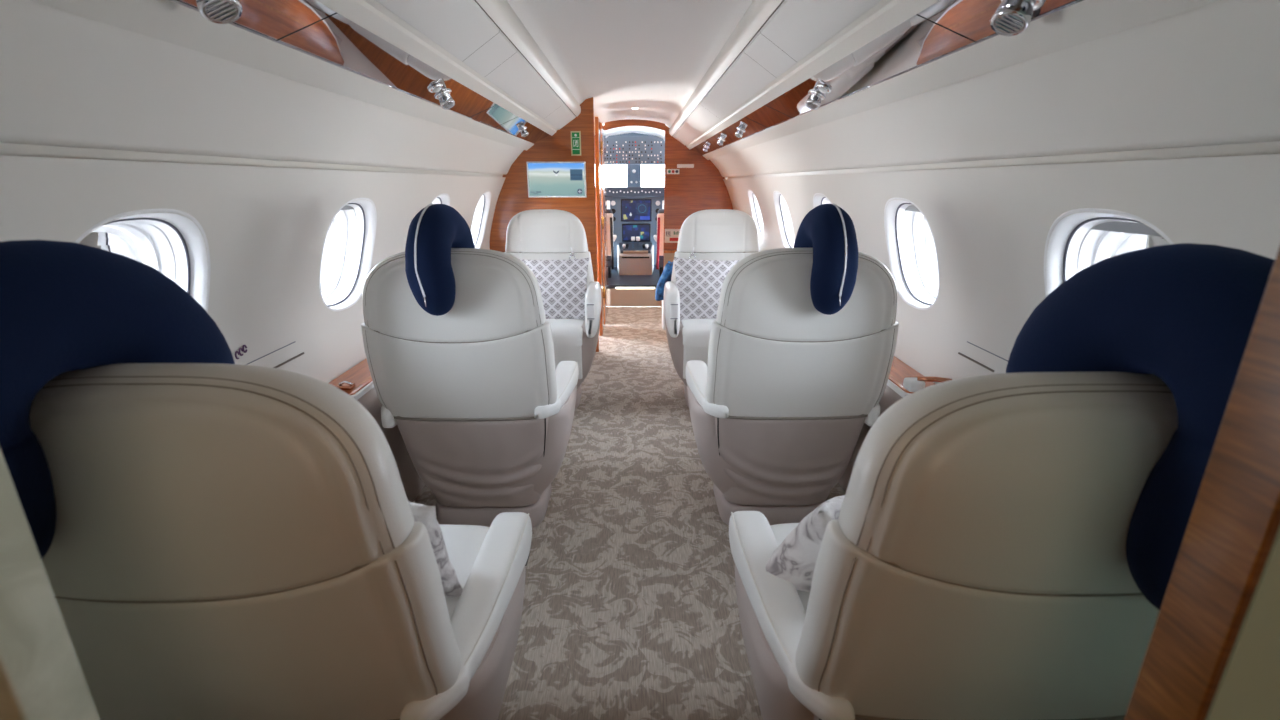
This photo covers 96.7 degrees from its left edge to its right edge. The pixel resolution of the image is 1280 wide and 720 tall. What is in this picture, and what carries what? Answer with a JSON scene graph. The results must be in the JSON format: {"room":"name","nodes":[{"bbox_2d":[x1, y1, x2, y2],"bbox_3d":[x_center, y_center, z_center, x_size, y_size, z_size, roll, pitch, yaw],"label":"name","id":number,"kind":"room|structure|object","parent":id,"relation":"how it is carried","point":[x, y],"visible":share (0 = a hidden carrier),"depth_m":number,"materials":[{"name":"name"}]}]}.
{"room":"aircraft cabin","nodes":[
{"label":"aircraft cabin","id":0,"kind":"room"},
{"bbox_2d":[0,0,522,382],"bbox_3d":[-0.915,-0.271,2.551,0.290,1.452,6.550,0,17,-1],"label":"wall","id":1,"kind":"structure","parent":0,"point":[99,121],"depth_m":1.25,"materials":[{"name":"white plastic"}]},
{"bbox_2d":[75,209,210,312],"bbox_3d":[-1.062,-0.106,1.150,0.250,0.387,0.387,0,17,-1],"label":"window","id":2,"kind":"structure","parent":1,"relation":"in","point":[172,244],"depth_m":1.24,"materials":[{"name":"white plastic"}]},
{"bbox_2d":[196,0,242,23],"bbox_3d":[-0.630,-0.537,0.841,0.075,0.070,0.071,0,17,-1],"label":"air gasper","id":3,"kind":"object","parent":1,"relation":"attached to","point":[216,11],"visible":1,"depth_m":0.84,"materials":[{"name":"silver metal"}]},
{"bbox_2d":[235,345,246,358],"bbox_3d":[-1.041,-0.021,1.485,0.004,0.029,0.048,0,17,-1],"label":"lettering","id":4,"kind":"object","parent":1,"relation":"attached to","point":[242,348],"depth_m":1.48,"materials":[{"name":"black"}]},
{"bbox_2d":[245,342,303,367],"bbox_3d":[-1.045,0.001,1.623,0.012,0.046,0.280,0,17,-1],"label":"wall slot","id":5,"kind":"object","parent":1,"relation":"attached to","point":[293,358],"visible":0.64,"depth_m":1.66,"materials":[{"name":"brown"}]},
{"bbox_2d":[29,0,533,150],"bbox_3d":[-0.738,-0.970,2.335,0.069,0.044,6.550,0,17,-1],"label":"trim","id":6,"kind":"structure","parent":1,"relation":"attached to","point":[168,21],"depth_m":1.05,"materials":[{"name":"white plastic"}]},
{"bbox_2d":[277,13,336,40],"bbox_3d":[-0.632,-0.636,1.084,0.118,0.054,0.002,-3,18,-10],"label":"trim","id":7,"kind":"structure","parent":1,"relation":"attached to","point":[335,13],"depth_m":1.08,"materials":[{"name":"black plastic"}]},
{"bbox_2d":[319,198,376,311],"bbox_3d":[-1.071,-0.368,1.990,0.250,0.387,0.387,0,17,-1],"label":"window","id":8,"kind":"structure","parent":1,"relation":"in","point":[348,245],"depth_m":2.12,"materials":[{"name":"white glass"}]},
{"bbox_2d":[341,205,353,209],"bbox_3d":[-1.021,-0.520,1.943,0.014,0.015,0.186,0,17,-1],"label":"blind","id":9,"kind":"object","parent":8,"relation":"attached to","point":[348,207],"depth_m":1.99,"materials":[{"name":"grey plastic"}]},
{"bbox_2d":[428,83,442,92],"bbox_3d":[-0.637,-0.848,1.772,0.046,0.028,0.048,0,17,-1],"label":"light","id":10,"kind":"object","parent":1,"relation":"attached to","point":[437,87],"visible":1,"depth_m":1.76,"materials":[{"name":"silver metal"}]},
{"bbox_2d":[431,193,449,205],"bbox_3d":[-1.080,-0.629,2.830,0.250,0.387,0.387,0,17,-1],"label":"window","id":11,"kind":"structure","parent":1,"relation":"in","point":[442,198],"depth_m":2.88,"materials":[{"name":"white plastic"}]},
{"bbox_2d":[435,89,454,108],"bbox_3d":[-0.645,-0.862,1.881,0.066,0.061,0.062,0,17,-1],"label":"air gasper","id":12,"kind":"object","parent":1,"relation":"attached to","point":[446,101],"visible":1,"depth_m":1.86,"materials":[{"name":"silver metal"}]},
{"bbox_2d":[471,191,490,248],"bbox_3d":[-1.089,-0.890,3.670,0.250,0.387,0.387,0,17,-1],"label":"window","id":13,"kind":"structure","parent":1,"relation":"in","point":[478,226],"depth_m":3.83,"materials":[{"name":"white glass"}]},
{"bbox_2d":[518,127,528,137],"bbox_3d":[-0.650,-1.272,3.179,0.059,0.055,0.056,0,17,-1],"label":"air gasper","id":14,"kind":"object","parent":1,"relation":"attached to","point":[524,133],"visible":1,"depth_m":3.16,"materials":[{"name":"silver metal"}]},
{"bbox_2d":[490,97,598,351],"bbox_3d":[-0.707,-0.923,4.060,0.790,1.798,0.035,0,17,-1],"label":"wall","id":15,"kind":"structure","parent":0,"point":[513,199],"depth_m":3.96,"materials":[{"name":"brown wood"}]},
{"bbox_2d":[170,0,549,142],"bbox_3d":[-0.644,-1.019,2.321,0.118,0.057,6.550,0,17,-1],"label":"trim","id":16,"kind":"structure","parent":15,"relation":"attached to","point":[336,40],"depth_m":1.28,"materials":[{"name":"brown wood"}]},
{"bbox_2d":[316,0,557,135],"bbox_3d":[-0.560,-1.059,2.309,0.050,0.040,6.550,0,17,-1],"label":"trim","id":17,"kind":"structure","parent":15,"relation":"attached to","point":[370,15],"depth_m":1.44,"materials":[{"name":"white plastic"}]},
{"bbox_2d":[375,0,499,60],"bbox_3d":[-0.461,-0.726,1.038,0.119,0.083,1.317,0,17,-1],"label":"trim","id":18,"kind":"structure","parent":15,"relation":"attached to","point":[460,27],"depth_m":1.40,"materials":[{"name":"white plastic"}]},
{"bbox_2d":[462,30,516,76],"bbox_3d":[-0.469,-0.960,1.792,0.119,0.083,0.257,0,17,-1],"label":"trim","id":19,"kind":"structure","parent":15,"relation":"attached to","point":[497,50],"depth_m":1.78,"materials":[{"name":"white plastic"}]},
{"bbox_2d":[484,50,563,118],"bbox_3d":[-0.477,-1.195,2.547,0.119,0.083,1.317,0,17,-1],"label":"trim","id":20,"kind":"structure","parent":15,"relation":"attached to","point":[515,76],"depth_m":2.32,"materials":[{"name":"white plastic"}]},
{"bbox_2d":[526,162,586,196],"bbox_3d":[-0.576,-1.246,3.932,0.404,0.236,0.020,0,17,-1],"label":"television","id":21,"kind":"object","parent":15,"relation":"attached to","point":[544,179],"visible":1,"depth_m":3.92,"materials":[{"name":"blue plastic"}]},
{"bbox_2d":[544,104,575,129],"bbox_3d":[-0.495,-1.740,4.299,0.119,0.083,2.347,0,17,-1],"label":"trim","id":22,"kind":"structure","parent":15,"relation":"attached to","point":[563,115],"depth_m":3.46,"materials":[{"name":"white plastic"}]},
{"bbox_2d":[571,131,580,155],"bbox_3d":[-0.436,-1.472,3.869,0.068,0.156,0.009,0,17,-1],"label":"exit sign","id":23,"kind":"object","parent":15,"relation":"attached to","point":[575,135],"visible":1,"depth_m":3.87,"materials":[{"name":"green plastic"}]},
{"bbox_2d":[413,307,845,719],"bbox_3d":[-0.035,0.434,2.779,2.000,0.030,6.550,0,17,-1],"label":"floor","id":24,"kind":"structure","parent":0,"point":[630,611],"depth_m":1.87,"materials":[{"name":"carpet"}]},
{"bbox_2d":[29,363,531,719],"bbox_3d":[-0.538,0.436,0.992,0.614,1.028,0.587,0,17,-1],"label":"seat","id":25,"kind":"object","parent":24,"relation":"on","point":[230,541],"visible":0.9,"depth_m":0.64,"materials":[{"name":"white leather"}]},
{"bbox_2d":[0,240,234,559],"bbox_3d":[-0.643,0.035,0.630,0.157,0.329,0.389,3,18,10],"label":"pillow","id":26,"kind":"object","parent":25,"relation":"on","point":[65,306],"visible":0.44,"depth_m":0.58,"materials":[{"name":"blue fabric"}]},
{"bbox_2d":[408,501,462,596],"bbox_3d":[-0.519,0.327,1.002,0.400,0.239,0.132,2,17,8],"label":"cushion","id":27,"kind":"object","parent":25,"relation":"on","point":[424,514],"visible":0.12,"depth_m":0.96,"materials":[{"name":"grey fabric"}]},
{"bbox_2d":[439,524,489,618],"bbox_3d":[-0.554,0.467,1.075,0.486,0.120,0.446,0,17,-1],"label":"seat cushion","id":28,"kind":"object","parent":25,"relation":"on","point":[463,543],"depth_m":1.16,"materials":[{"name":"white leather"}]},
{"bbox_2d":[329,358,424,501],"bbox_3d":[-0.917,0.139,2.613,0.208,0.593,1.834,0,17,-1],"label":"ledge","id":29,"kind":"object","parent":24,"relation":"on","point":[364,392],"visible":0.09,"depth_m":2.00,"materials":[{"name":"brown wood"}]},
{"bbox_2d":[335,381,355,389],"bbox_3d":[-0.926,0.076,1.786,0.052,0.028,0.035,0,17,-1],"label":"cup holder","id":30,"kind":"object","parent":29,"relation":"on","point":[344,385],"visible":0.83,"depth_m":1.78,"materials":[{"name":"orange metal"}]},
{"bbox_2d":[361,248,578,527],"bbox_3d":[-0.549,0.104,2.040,0.614,1.040,0.587,0,17,-1],"label":"seat","id":31,"kind":"object","parent":24,"relation":"on","point":[476,397],"visible":0.93,"depth_m":1.78,"materials":[{"name":"white leather"}]},
{"bbox_2d":[405,203,474,315],"bbox_3d":[-0.579,-0.304,1.678,0.128,0.306,0.347,1,17,2],"label":"pillow","id":32,"kind":"object","parent":31,"relation":"on","point":[436,229],"visible":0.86,"depth_m":1.55,"materials":[{"name":"blue fabric"}]},
{"bbox_2d":[504,209,601,408],"bbox_3d":[-0.527,-0.296,3.259,0.631,1.080,0.592,0,17,-1],"label":"seat","id":33,"kind":"object","parent":24,"relation":"on","point":[535,234],"visible":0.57,"depth_m":3.28,"materials":[{"name":"white leather"}]},
{"bbox_2d":[520,258,588,320],"bbox_3d":[-0.517,-0.383,3.174,0.470,0.361,0.158,0,17,-1],"label":"throw cushion","id":34,"kind":"object","parent":33,"relation":"on","point":[562,283],"visible":0.65,"depth_m":3.12,"materials":[{"name":"fabric"}]},
{"bbox_2d":[546,319,583,347],"bbox_3d":[-0.552,-0.188,3.221,0.486,0.120,0.446,0,17,-1],"label":"seat cushion","id":35,"kind":"object","parent":33,"relation":"on","point":[566,333],"depth_m":3.02,"materials":[{"name":"white leather"}]},
{"bbox_2d":[568,247,575,259],"bbox_3d":[-0.388,-0.588,3.285,0.056,0.131,0.070,0,17,-1],"label":"harness buckle","id":36,"kind":"object","parent":33,"relation":"attached to","point":[572,253],"visible":0.4,"depth_m":3.26,"materials":[{"name":"silver metal"}]},
{"bbox_2d":[608,284,661,306],"bbox_3d":[-0.049,-0.665,5.883,0.572,0.226,0.050,0,17,-1],"label":"step","id":37,"kind":"structure","parent":24,"relation":"on","point":[623,295],"depth_m":5.87,"materials":[{"name":"beige"}]},
{"bbox_2d":[662,300,665,329],"bbox_3d":[0.524,-0.597,4.580,0.720,0.770,0.650,0,17,-1],"label":"seat","id":38,"kind":"object","parent":24,"relation":"on","point":[663,314],"visible":0.05,"depth_m":4.33,"materials":[{"name":"beige leather"}]},
{"bbox_2d":[655,261,672,300],"bbox_3d":[0.242,-0.600,4.288,0.259,0.280,0.232,0,17,-1],"label":"jacket","id":39,"kind":"object","parent":38,"relation":"on","point":[666,275],"visible":0.3,"depth_m":4.20,"materials":[{"name":"blue fabric"}]},
{"bbox_2d":[663,250,676,267],"bbox_3d":[0.467,-0.820,5.775,0.460,0.585,0.090,0,17,-1],"label":"base cabinet","id":40,"kind":"object","parent":24,"relation":"on","point":[668,254],"visible":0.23,"depth_m":5.67,"materials":[{"name":"beige laminate"}]},
{"bbox_2d":[664,209,759,406],"bbox_3d":[0.443,-0.299,3.268,0.631,1.080,0.592,0,17,-1],"label":"seat","id":41,"kind":"object","parent":24,"relation":"on","point":[714,234],"visible":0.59,"depth_m":3.29,"materials":[{"name":"white leather"}]},
{"bbox_2d":[689,247,696,259],"bbox_3d":[0.302,-0.590,3.292,0.056,0.131,0.070,0,17,-1],"label":"harness buckle","id":42,"kind":"object","parent":41,"relation":"attached to","point":[692,251],"visible":0.34,"depth_m":3.26,"materials":[{"name":"silver metal"}]},
{"bbox_2d":[681,318,716,346],"bbox_3d":[0.468,-0.191,3.231,0.486,0.120,0.446,0,17,-1],"label":"seat cushion","id":43,"kind":"object","parent":41,"relation":"on","point":[694,332],"depth_m":3.03,"materials":[{"name":"white leather"}]},
{"bbox_2d":[674,257,739,320],"bbox_3d":[0.418,-0.383,3.184,0.484,0.375,0.159,-2,17,-5],"label":"throw cushion","id":44,"kind":"object","parent":41,"relation":"on","point":[699,283],"visible":0.55,"depth_m":3.13,"materials":[{"name":"fabric"}]},
{"bbox_2d":[685,248,898,524],"bbox_3d":[0.491,0.101,2.050,0.614,1.040,0.587,0,17,-1],"label":"seat","id":45,"kind":"object","parent":24,"relation":"on","point":[785,394],"visible":0.92,"depth_m":1.79,"materials":[{"name":"white leather"}]},
{"bbox_2d":[794,203,858,314],"bbox_3d":[0.544,-0.308,1.689,0.123,0.306,0.347,0,17,1],"label":"pillow","id":46,"kind":"object","parent":45,"relation":"on","point":[828,229],"visible":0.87,"depth_m":1.56,"materials":[{"name":"blue fabric"}]},
{"bbox_2d":[838,356,934,492],"bbox_3d":[0.847,0.133,2.630,0.208,0.593,1.834,0,17,-1],"label":"ledge","id":47,"kind":"object","parent":24,"relation":"on","point":[894,391],"visible":0.06,"depth_m":1.95,"materials":[{"name":"brown wood"}]},
{"bbox_2d":[903,376,951,391],"bbox_3d":[0.888,0.073,1.755,0.119,0.052,0.080,0,17,-1],"label":"tray arm","id":48,"kind":"object","parent":47,"relation":"attached to","point":[912,384],"visible":0.53,"depth_m":1.75,"materials":[{"name":"white plastic"}]},
{"bbox_2d":[729,372,1177,719],"bbox_3d":[0.502,0.440,1.004,0.614,1.014,0.587,0,17,-1],"label":"seat","id":49,"kind":"object","parent":24,"relation":"on","point":[972,565],"visible":0.89,"depth_m":0.66,"materials":[{"name":"white leather"}]},
{"bbox_2d":[770,523,809,612],"bbox_3d":[0.516,0.464,1.085,0.486,0.120,0.446,0,17,-1],"label":"seat cushion","id":50,"kind":"object","parent":49,"relation":"on","point":[781,531],"depth_m":1.20,"materials":[{"name":"white leather"}]},
{"bbox_2d":[766,495,844,590],"bbox_3d":[0.417,0.351,1.060,0.383,0.281,0.185,-9,19,-27],"label":"cushion","id":51,"kind":"object","parent":49,"relation":"on","point":[794,560],"visible":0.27,"depth_m":0.98,"materials":[{"name":"grey fabric"}]},
{"bbox_2d":[1006,243,1274,609],"bbox_3d":[0.586,0.058,0.649,0.173,0.374,0.387,-2,17,-7],"label":"pillow","id":52,"kind":"object","parent":49,"relation":"on","point":[1184,315],"visible":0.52,"depth_m":0.58,"materials":[{"name":"blue fabric"}]},
{"bbox_2d":[506,0,752,127],"bbox_3d":[-0.035,-1.264,2.261,0.704,0.076,6.570,0,17,-1],"label":"ceiling","id":53,"kind":"structure","parent":0,"point":[650,56],"depth_m":2.38,"materials":[{"name":"white"}]},
{"bbox_2d":[608,266,659,287],"bbox_3d":[-0.078,-0.933,6.750,1.200,0.222,1.755,0,17,-1],"label":"floor","id":54,"kind":"structure","parent":0,"point":[615,278],"depth_m":6.26,"materials":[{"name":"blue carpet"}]},
{"bbox_2d":[607,209,616,277],"bbox_3d":[-0.479,-1.276,6.233,0.449,0.740,0.469,0,17,-1],"label":"seat","id":55,"kind":"object","parent":54,"relation":"on","point":[611,238],"visible":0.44,"depth_m":6.02,"materials":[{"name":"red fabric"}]},
{"bbox_2d":[617,237,653,274],"bbox_3d":[-0.052,-1.224,6.612,0.438,0.415,0.446,0,17,-1],"label":"pedestal","id":56,"kind":"object","parent":54,"relation":"on","point":[633,258],"visible":1,"depth_m":6.45,"materials":[{"name":"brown plastic"}]},
{"bbox_2d":[623,251,647,253],"bbox_3d":[-0.050,-1.216,6.412,0.280,0.030,0.032,0,17,-1],"label":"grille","id":57,"kind":"object","parent":56,"relation":"attached to","point":[624,252],"depth_m":6.40,"materials":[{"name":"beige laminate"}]},
{"bbox_2d":[653,209,663,276],"bbox_3d":[0.372,-1.279,6.242,0.449,0.740,0.469,0,17,-1],"label":"seat","id":58,"kind":"object","parent":54,"relation":"on","point":[659,238],"visible":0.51,"depth_m":6.02,"materials":[{"name":"red fabric"}]},
{"bbox_2d":[656,254,662,266],"bbox_3d":[0.386,-1.116,6.360,0.400,0.120,0.340,0,17,-1],"label":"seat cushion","id":59,"kind":"object","parent":58,"relation":"on","point":[660,262],"depth_m":6.20,"materials":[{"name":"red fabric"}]},
{"bbox_2d":[602,123,668,140],"bbox_3d":[-0.076,-1.742,6.289,2.000,1.640,1.355,0,17,-1],"label":"wall","id":60,"kind":"structure","parent":0,"point":[627,129],"depth_m":6.43,"materials":[{"name":"white plastic"}]},
{"bbox_2d":[594,125,604,275],"bbox_3d":[-0.727,-1.391,5.655,0.783,1.744,0.040,0,17,-1],"label":"trim","id":61,"kind":"structure","parent":60,"relation":"attached to","point":[604,125],"depth_m":5.59,"materials":[{"name":"brown wood"}]},
{"bbox_2d":[595,117,608,335],"bbox_3d":[-0.327,-1.183,5.064,0.034,1.700,1.140,0,17,-1],"label":"door","id":62,"kind":"structure","parent":60,"relation":"in","point":[600,133],"depth_m":4.78,"materials":[{"name":"brown wood"}]},
{"bbox_2d":[607,133,656,265],"bbox_3d":[-0.083,-1.930,6.962,1.900,1.600,0.078,0,17,-1],"label":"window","id":63,"kind":"structure","parent":60,"relation":"in","point":[633,171],"depth_m":6.86,"materials":[{"name":"plastic"}]},
{"bbox_2d":[607,187,663,242],"bbox_3d":[-0.060,-1.688,6.806,1.240,0.730,0.379,0,17,-1],"label":"panel","id":64,"kind":"object","parent":63,"relation":"attached to","point":[634,209],"visible":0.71,"depth_m":6.69,"materials":[{"name":"grey plastic"}]},
{"bbox_2d":[606,136,664,164],"bbox_3d":[-0.057,-2.293,6.230,0.680,0.288,0.080,0,17,-1],"label":"panel","id":65,"kind":"object","parent":60,"relation":"attached to","point":[620,150],"visible":0.92,"depth_m":6.20,"materials":[{"name":"grey plastic"}]},
{"bbox_2d":[0,449,1279,719],"bbox_3d":[-0.013,0.233,0.414,2.040,1.760,0.048,0,17,-1],"label":"wall","id":66,"kind":"structure","parent":0,"point":[42,677],"depth_m":0.39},
{"bbox_2d":[466,0,594,135],"bbox_3d":[-0.394,-1.188,2.271,0.030,0.074,6.550,0,17,-1],"label":"trim","id":67,"kind":"structure","parent":66,"relation":"attached to","point":[501,12],"depth_m":1.93,"materials":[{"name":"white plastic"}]},
{"bbox_2d":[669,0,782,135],"bbox_3d":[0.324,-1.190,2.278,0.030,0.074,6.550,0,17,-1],"label":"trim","id":68,"kind":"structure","parent":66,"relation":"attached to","point":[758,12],"depth_m":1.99,"materials":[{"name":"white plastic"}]},
{"bbox_2d":[674,0,793,133],"bbox_3d":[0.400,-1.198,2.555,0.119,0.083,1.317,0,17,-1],"label":"trim","id":69,"kind":"structure","parent":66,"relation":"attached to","point":[745,77],"depth_m":2.33,"materials":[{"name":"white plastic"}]},
{"bbox_2d":[744,31,796,76],"bbox_3d":[0.408,-0.963,1.801,0.119,0.083,0.257,0,17,-1],"label":"trim","id":70,"kind":"structure","parent":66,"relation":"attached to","point":[760,49],"depth_m":1.79,"materials":[{"name":"white plastic"}]},
{"bbox_2d":[685,0,939,148],"bbox_3d":[0.490,-1.062,2.319,0.050,0.040,6.550,0,17,-1],"label":"trim","id":71,"kind":"structure","parent":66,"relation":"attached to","point":[885,15],"depth_m":1.46,"materials":[{"name":"white plastic"}]},
{"bbox_2d":[760,0,880,61],"bbox_3d":[0.416,-0.728,1.047,0.119,0.083,1.317,0,17,-1],"label":"trim","id":72,"kind":"structure","parent":66,"relation":"attached to","point":[797,27],"depth_m":1.41,"materials":[{"name":"white plastic"}]},
{"bbox_2d":[692,0,1082,154],"bbox_3d":[0.574,-1.022,2.333,0.118,0.057,6.550,0,17,-1],"label":"trim","id":73,"kind":"structure","parent":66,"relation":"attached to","point":[917,42],"depth_m":1.31,"materials":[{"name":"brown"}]},
{"bbox_2d":[1124,247,1279,719],"bbox_3d":[0.399,0.250,0.425,0.012,1.720,0.047,0,17,-1],"label":"trim","id":74,"kind":"structure","parent":66,"relation":"attached to","point":[1234,523],"depth_m":0.38,"materials":[{"name":"brown wood"}]},
{"bbox_2d":[663,125,732,269],"bbox_3d":[0.610,-1.398,5.667,0.743,1.748,0.040,0,17,-1],"label":"wall","id":75,"kind":"structure","parent":0,"point":[690,191],"depth_m":5.56,"materials":[{"name":"brown wood"}]},
{"bbox_2d":[605,119,664,130],"bbox_3d":[-0.049,-2.242,5.397,0.574,0.125,0.040,0,17,-1],"label":"trim","id":76,"kind":"structure","parent":75,"relation":"attached to","point":[632,122],"depth_m":5.38,"materials":[{"name":"brown wood"}]},
{"bbox_2d":[665,229,679,242],"bbox_3d":[0.332,-1.241,5.689,0.170,0.136,0.005,0,17,-1],"label":"notice","id":77,"kind":"object","parent":75,"relation":"attached to","point":[671,235],"visible":0.68,"depth_m":5.69,"materials":[{"name":"white"}]},
{"bbox_2d":[667,169,678,173],"bbox_3d":[0.321,-1.824,5.508,0.122,0.048,0.005,0,17,-1],"label":"placard","id":78,"kind":"object","parent":75,"relation":"attached to","point":[669,171],"visible":1,"depth_m":5.51,"materials":[{"name":"white"}]},
{"bbox_2d":[677,164,693,167],"bbox_3d":[0.439,-1.872,5.489,0.164,0.036,0.014,0,17,-1],"label":"placard","id":79,"kind":"object","parent":75,"relation":"attached to","point":[678,165],"visible":1,"depth_m":5.48,"materials":[{"name":"white plastic"}]},
{"bbox_2d":[673,104,719,144],"bbox_3d":[0.382,-1.743,4.307,0.119,0.083,2.347,0,17,-1],"label":"trim","id":80,"kind":"structure","parent":75,"relation":"attached to","point":[700,119],"depth_m":3.89,"materials":[{"name":"white plastic"}]},
{"bbox_2d":[710,0,1279,383],"bbox_3d":[0.844,-0.276,2.567,0.290,1.452,6.550,0,17,-1],"label":"wall","id":81,"kind":"structure","parent":0,"point":[1172,123],"depth_m":1.20,"materials":[{"name":"white plastic"}]},
{"bbox_2d":[717,137,724,145],"bbox_3d":[0.553,-1.492,3.887,0.059,0.055,0.056,0,17,-1],"label":"air gasper","id":82,"kind":"object","parent":81,"relation":"attached to","point":[720,141],"visible":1,"depth_m":3.87,"materials":[{"name":"silver metal"}]},
{"bbox_2d":[735,128,744,137],"bbox_3d":[0.561,-1.275,3.190,0.059,0.055,0.056,0,17,-1],"label":"air gasper","id":83,"kind":"object","parent":81,"relation":"attached to","point":[739,132],"visible":1,"depth_m":3.17,"materials":[{"name":"silver metal"}]},
{"bbox_2d":[748,189,763,238],"bbox_3d":[0.984,-1.158,4.531,0.250,0.387,0.387,0,17,-1],"label":"window","id":84,"kind":"structure","parent":81,"relation":"in","point":[754,205],"depth_m":4.68,"materials":[{"name":"white glass"}]},
{"bbox_2d":[773,191,794,247],"bbox_3d":[0.993,-0.897,3.690,0.250,0.387,0.387,0,17,-1],"label":"window","id":85,"kind":"structure","parent":81,"relation":"in","point":[783,215],"depth_m":3.85,"materials":[{"name":"white glass"}]},
{"bbox_2d":[805,90,825,109],"bbox_3d":[0.583,-0.866,1.893,0.066,0.061,0.062,0,17,-1],"label":"air gasper","id":86,"kind":"object","parent":81,"relation":"attached to","point":[813,102],"visible":1,"depth_m":1.87,"materials":[{"name":"silver metal"}]},
{"bbox_2d":[813,193,831,207],"bbox_3d":[1.002,-0.635,2.850,0.250,0.387,0.387,0,17,-1],"label":"window","id":87,"kind":"structure","parent":81,"relation":"in","point":[820,199],"depth_m":2.90,"materials":[{"name":"white plastic"}]},
{"bbox_2d":[817,84,830,92],"bbox_3d":[0.577,-0.852,1.783,0.046,0.028,0.048,0,17,-1],"label":"light","id":88,"kind":"object","parent":81,"relation":"attached to","point":[822,88],"visible":1,"depth_m":1.77,"materials":[{"name":"silver metal"}]},
{"bbox_2d":[884,197,939,309],"bbox_3d":[1.010,-0.374,2.010,0.250,0.387,0.387,0,17,-1],"label":"window","id":89,"kind":"structure","parent":81,"relation":"in","point":[911,245],"depth_m":2.15,"materials":[{"name":"white glass"}]},
{"bbox_2d":[905,205,919,211],"bbox_3d":[0.962,-0.522,1.963,0.017,0.022,0.210,0,17,-1],"label":"blind","id":90,"kind":"object","parent":89,"relation":"attached to","point":[908,208],"depth_m":2.02,"materials":[{"name":"grey plastic"}]},
{"bbox_2d":[916,14,974,41],"bbox_3d":[0.588,-0.639,1.095,0.118,0.054,0.002,3,17,9],"label":"trim","id":91,"kind":"structure","parent":81,"relation":"attached to","point":[916,14],"depth_m":1.09,"materials":[{"name":"black plastic"}]},
{"bbox_2d":[702,0,1221,159],"bbox_3d":[0.667,-0.975,2.348,0.069,0.044,6.550,0,17,-1],"label":"trim","id":92,"kind":"structure","parent":81,"relation":"attached to","point":[1084,21],"depth_m":1.06,"materials":[{"name":"white plastic"}]},
{"bbox_2d":[958,341,1007,371],"bbox_3d":[0.993,-0.007,1.647,0.012,0.046,0.230,0,17,-1],"label":"wall slot","id":93,"kind":"object","parent":81,"relation":"attached to","point":[959,353],"visible":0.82,"depth_m":1.65,"materials":[{"name":"brown"}]},
{"bbox_2d":[990,0,1044,35],"bbox_3d":[0.596,-0.553,0.901,0.075,0.070,0.071,0,17,-1],"label":"air gasper","id":94,"kind":"object","parent":81,"relation":"attached to","point":[1012,17],"visible":1,"depth_m":0.89,"materials":[{"name":"silver metal"}]},
{"bbox_2d":[1044,208,1173,297],"bbox_3d":[1.019,-0.113,1.170,0.250,0.387,0.387,0,17,-1],"label":"window","id":95,"kind":"structure","parent":81,"relation":"in","point":[1078,241],"depth_m":1.25,"materials":[{"name":"white plastic"}]},
{"bbox_2d":[1091,222,1160,235],"bbox_3d":[0.971,-0.261,1.123,0.017,0.022,0.210,0,17,-1],"label":"blind","id":96,"kind":"object","parent":95,"relation":"attached to","point":[1124,227],"depth_m":1.14,"materials":[{"name":"grey plastic"}]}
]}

